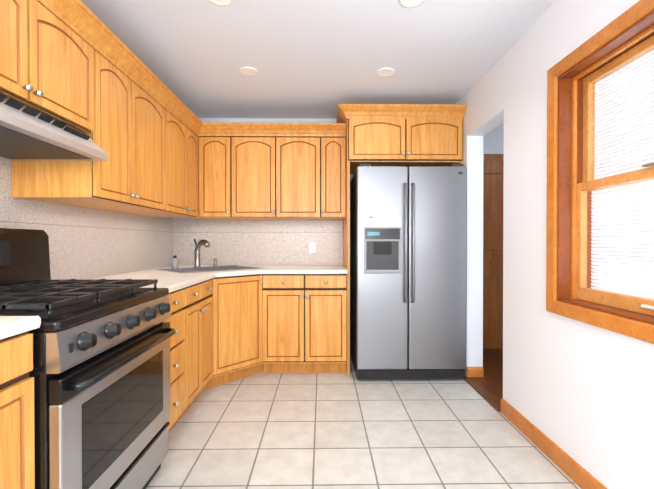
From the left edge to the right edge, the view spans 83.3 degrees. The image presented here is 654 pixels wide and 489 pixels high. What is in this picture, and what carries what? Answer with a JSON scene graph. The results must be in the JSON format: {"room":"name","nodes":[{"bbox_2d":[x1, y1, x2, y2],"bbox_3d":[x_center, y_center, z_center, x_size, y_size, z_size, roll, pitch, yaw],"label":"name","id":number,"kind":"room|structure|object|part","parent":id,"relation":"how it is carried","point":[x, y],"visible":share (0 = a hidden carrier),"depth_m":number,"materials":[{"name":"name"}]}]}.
{"room":"kitchen","nodes":[
{"label":"kitchen","id":0,"kind":"room"},
{"bbox_2d":[199,118,352,181],"bbox_3d":[-0.209,-0.085,3.888,3.065,2.440,0.140,0,0,-1],"label":"wall","id":1,"kind":"structure","parent":0,"point":[251,120],"depth_m":3.80,"materials":[{"name":"white paint"}]},
{"bbox_2d":[81,0,555,123],"bbox_3d":[0.849,-1.314,1.823,5.125,0.050,6.400,0,0,-1],"label":"ceiling","id":2,"kind":"structure","parent":0,"point":[314,59],"depth_m":2.41,"materials":[{"name":"white paint"}]},
{"bbox_2d":[209,0,232,5],"bbox_3d":[-0.560,-1.285,1.914,0.136,0.010,0.136,0,0,-1],"label":"recessed light","id":3,"kind":"object","parent":2,"relation":"in","point":[222,2],"visible":1,"depth_m":1.95,"materials":[{"name":"white plastic"}]},
{"bbox_2d":[240,67,257,75],"bbox_3d":[-0.581,-1.291,2.743,0.136,0.010,0.136,0,0,-1],"label":"recessed light","id":4,"kind":"object","parent":2,"relation":"in","point":[250,71],"visible":1,"depth_m":2.74,"materials":[{"name":"white plastic"}]},
{"bbox_2d":[376,67,394,76],"bbox_3d":[0.439,-1.291,2.757,0.136,0.010,0.136,0,0,-1],"label":"recessed light","id":5,"kind":"object","parent":2,"relation":"in","point":[386,71],"visible":1,"depth_m":2.74,"materials":[{"name":"white plastic"}]},
{"bbox_2d":[399,0,423,7],"bbox_3d":[0.445,-1.285,1.927,0.136,0.010,0.136,0,0,-1],"label":"recessed light","id":6,"kind":"object","parent":2,"relation":"in","point":[409,3],"visible":1,"depth_m":1.95,"materials":[{"name":"white plastic"}]},
{"bbox_2d":[146,349,580,488],"bbox_3d":[0.849,1.170,1.841,5.125,0.062,6.400,0,0,-1],"label":"floor","id":7,"kind":"structure","parent":0,"point":[262,430],"depth_m":2.18,"materials":[{"name":"tile"}]},
{"bbox_2d":[0,331,34,488],"bbox_3d":[-1.180,0.703,0.543,0.726,0.916,1.067,0,0,-1],"label":"base cabinet","id":8,"kind":"object","parent":7,"relation":"on","point":[17,453],"visible":0.94,"depth_m":1.02,"materials":[{"name":"brown wood"}]},
{"bbox_2d":[0,316,40,339],"bbox_3d":[-1.188,0.230,0.540,0.713,0.035,1.067,0,0,-1],"label":"countertop","id":9,"kind":"structure","parent":8,"relation":"on","point":[10,326],"depth_m":1.01,"materials":[{"name":"stone"}]},
{"bbox_2d":[0,228,175,488],"bbox_3d":[-1.147,0.541,1.479,0.816,1.225,0.800,0,0,-1],"label":"stove","id":10,"kind":"object","parent":7,"relation":"on","point":[100,372],"visible":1,"depth_m":1.35,"materials":[{"name":"silver metal"}]},
{"bbox_2d":[163,278,214,432],"bbox_3d":[-1.219,0.701,2.356,0.697,0.892,0.947,0,0,-1],"label":"base cabinet","id":11,"kind":"object","parent":7,"relation":"on","point":[192,346],"depth_m":2.37,"materials":[{"name":"brown wood"}]},
{"bbox_2d":[215,274,262,386],"bbox_3d":[-1.069,0.694,3.312,1.023,0.892,0.973,0,0,-1],"label":"base cabinet","id":12,"kind":"object","parent":7,"relation":"on","point":[228,329],"depth_m":3.00,"materials":[{"name":"brown wood"}]},
{"bbox_2d":[89,265,237,292],"bbox_3d":[-1.216,0.304,2.837,0.720,0.174,1.915,0,0,-1],"label":"countertop","id":13,"kind":"structure","parent":12,"relation":"on","point":[172,280],"depth_m":2.64,"materials":[{"name":"stone"}]},
{"bbox_2d":[172,256,177,268],"bbox_3d":[-1.349,0.155,3.263,0.054,0.116,0.053,0,0,-1],"label":"soap bottle","id":14,"kind":"object","parent":13,"relation":"on","point":[174,262],"visible":1,"depth_m":3.24,"materials":[{"name":"grey plastic"}]},
{"bbox_2d":[194,239,217,267],"bbox_3d":[-1.147,0.079,3.399,0.209,0.266,0.290,0,0,-1],"label":"faucet","id":15,"kind":"object","parent":13,"relation":"on","point":[198,245],"visible":1,"depth_m":3.39,"materials":[{"name":"silver metal"}]},
{"bbox_2d":[217,265,346,276],"bbox_3d":[-0.344,0.300,3.321,1.035,0.174,0.972,0,0,-1],"label":"countertop","id":16,"kind":"structure","parent":12,"relation":"on","point":[239,270],"depth_m":3.15,"materials":[{"name":"stone"}]},
{"bbox_2d":[263,274,346,372],"bbox_3d":[-0.198,0.693,3.487,0.737,0.892,0.647,0,0,-1],"label":"base cabinet","id":17,"kind":"object","parent":7,"relation":"on","point":[305,315],"depth_m":3.17,"materials":[{"name":"brown wood"}]},
{"bbox_2d":[336,104,466,374],"bbox_3d":[0.639,-0.028,3.478,1.093,2.333,0.699,0,0,-1],"label":"cabinet","id":18,"kind":"object","parent":7,"relation":"on","point":[408,135],"visible":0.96,"depth_m":3.19,"materials":[{"name":"brown wood"}]},
{"bbox_2d":[350,164,466,379],"bbox_3d":[0.697,0.234,3.394,0.910,1.810,0.836,0,0,-1],"label":"refrigerator","id":19,"kind":"object","parent":7,"relation":"on","point":[408,245],"visible":1,"depth_m":3.03,"materials":[{"name":"grey metal"}]},
{"bbox_2d":[483,124,503,153],"bbox_3d":[2.351,-0.086,4.083,2.060,2.440,0.140,0,0,-1],"label":"wall","id":20,"kind":"structure","parent":0,"point":[493,141],"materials":[{"name":"white paint"}]},
{"bbox_2d":[483,154,503,348],"bbox_3d":[1.882,0.075,3.965,0.970,2.110,0.081,0,0,-1],"label":"hall door","id":21,"kind":"structure","parent":20,"relation":"in","point":[493,169],"depth_m":3.95,"materials":[{"name":"brown wood"}]},
{"bbox_2d":[456,0,653,488],"bbox_3d":[1.290,-0.065,1.238,0.140,2.440,5.200,0,0,-1],"label":"wall","id":22,"kind":"structure","parent":0,"point":[581,393],"depth_m":2.07,"materials":[{"name":"white paint"}]},
{"bbox_2d":[466,367,606,488],"bbox_3d":[1.287,1.110,0.897,0.154,0.095,4.500,0,0,-1],"label":"baseboard","id":23,"kind":"structure","parent":22,"relation":"attached to","point":[580,476],"depth_m":1.99,"materials":[{"name":"brown wood"}]},
{"bbox_2d":[546,0,653,343],"bbox_3d":[1.306,-0.286,1.462,0.222,1.310,1.070,0,0,-1],"label":"window","id":24,"kind":"structure","parent":22,"relation":"in","point":[633,21],"depth_m":1.87,"materials":[{"name":"brown wood"}]},
{"bbox_3d":[1.323,-0.286,1.462,0.092,1.146,0.906,0,0,-1],"label":"window sash","id":25,"kind":"part","parent":24,"relation":"part of","materials":[{"name":"brown wood"}]},
{"bbox_2d":[591,50,653,298],"bbox_3d":[1.385,-0.290,1.463,0.022,1.134,0.898,0,0,-1],"label":"window blinds","id":26,"kind":"object","parent":24,"relation":"attached to","point":[634,240],"depth_m":1.70,"materials":[{"name":"white plastic"}]},
{"bbox_3d":[-1.635,-0.064,1.198,0.140,2.440,5.200,0,0,-1],"label":"wall","id":27,"kind":"structure","parent":0,"visible":0},
{"bbox_2d":[0,0,95,135],"bbox_3d":[-1.350,-0.810,1.406,0.413,0.529,0.820,0,0,-1],"label":"upper cabinet","id":28,"kind":"object","parent":27,"relation":"attached to","point":[80,65],"depth_m":1.53,"materials":[{"name":"brown wood"}]},
{"bbox_2d":[0,93,107,160],"bbox_3d":[-1.317,-0.476,1.409,0.478,0.137,0.816,0,0,-1],"label":"range hood","id":29,"kind":"object","parent":28,"relation":"attached to","point":[27,133],"visible":1,"depth_m":1.51,"materials":[{"name":"silver metal"}]},
{"bbox_2d":[11,24,135,207],"bbox_3d":[-1.358,-0.657,1.994,0.413,0.844,0.350,0,0,-1],"label":"upper cabinet","id":30,"kind":"object","parent":27,"relation":"attached to","point":[111,183],"depth_m":1.92,"materials":[{"name":"brown wood"}]},
{"bbox_2d":[0,158,171,278],"bbox_3d":[-1.570,-0.181,1.898,0.010,0.817,3.800,0,0,-1],"label":"backsplash","id":31,"kind":"structure","parent":27,"relation":"attached to","point":[85,243],"depth_m":2.42,"materials":[{"name":"stone"}]},
{"bbox_2d":[90,64,167,211],"bbox_3d":[-1.363,-0.660,2.399,0.413,0.844,0.460,0,0,-1],"label":"upper cabinet","id":32,"kind":"object","parent":27,"relation":"attached to","point":[151,100],"depth_m":2.43,"materials":[{"name":"brown wood"}]},
{"bbox_2d":[118,92,187,215],"bbox_3d":[-1.369,-0.663,2.839,0.413,0.844,0.420,0,0,-1],"label":"upper cabinet","id":33,"kind":"object","parent":27,"relation":"attached to","point":[177,114],"depth_m":2.87,"materials":[{"name":"brown wood"}]},
{"bbox_2d":[146,112,199,217],"bbox_3d":[-1.374,-0.666,3.203,0.413,0.844,0.308,0,0,-1],"label":"upper cabinet","id":34,"kind":"object","parent":27,"relation":"attached to","point":[193,124],"depth_m":3.22,"materials":[{"name":"brown wood"}]},
{"bbox_2d":[200,124,231,219],"bbox_3d":[-1.035,-0.669,3.566,0.315,0.844,0.448,0,0,-1],"label":"upper cabinet","id":35,"kind":"object","parent":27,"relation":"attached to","point":[215,139],"depth_m":3.34,"materials":[{"name":"brown wood"}]},
{"bbox_2d":[172,218,342,264],"bbox_3d":[-0.702,-0.196,3.805,1.738,0.817,0.010,0,0,-1],"label":"backsplash","id":36,"kind":"structure","parent":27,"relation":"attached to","point":[233,242],"depth_m":3.80,"materials":[{"name":"stone"}]},
{"bbox_2d":[309,242,315,252],"bbox_3d":[-0.151,0.031,3.805,0.070,0.114,0.008,0,0,-1],"label":"electrical outlet plate","id":37,"kind":"object","parent":36,"relation":"attached to","point":[312,247],"visible":1,"depth_m":3.80,"materials":[{"name":"white plastic"}]},
{"bbox_2d":[232,124,323,219],"bbox_3d":[-0.470,-0.669,3.574,0.816,0.844,0.448,0,0,-1],"label":"upper cabinet","id":38,"kind":"object","parent":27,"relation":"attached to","point":[278,169],"depth_m":3.35,"materials":[{"name":"brown wood"}]},
{"bbox_2d":[324,124,345,219],"bbox_3d":[0.054,-0.669,3.581,0.232,0.844,0.448,0,0,-1],"label":"upper cabinet","id":39,"kind":"object","parent":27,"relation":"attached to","point":[334,134],"depth_m":3.36,"materials":[{"name":"brown wood"}]},
{"label":"outside","id":40,"kind":"structure","parent":0,"visible":0},
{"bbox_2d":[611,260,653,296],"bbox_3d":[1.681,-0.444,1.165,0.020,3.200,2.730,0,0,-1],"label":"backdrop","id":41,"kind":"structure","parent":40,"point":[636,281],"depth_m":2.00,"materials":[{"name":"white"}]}
]}

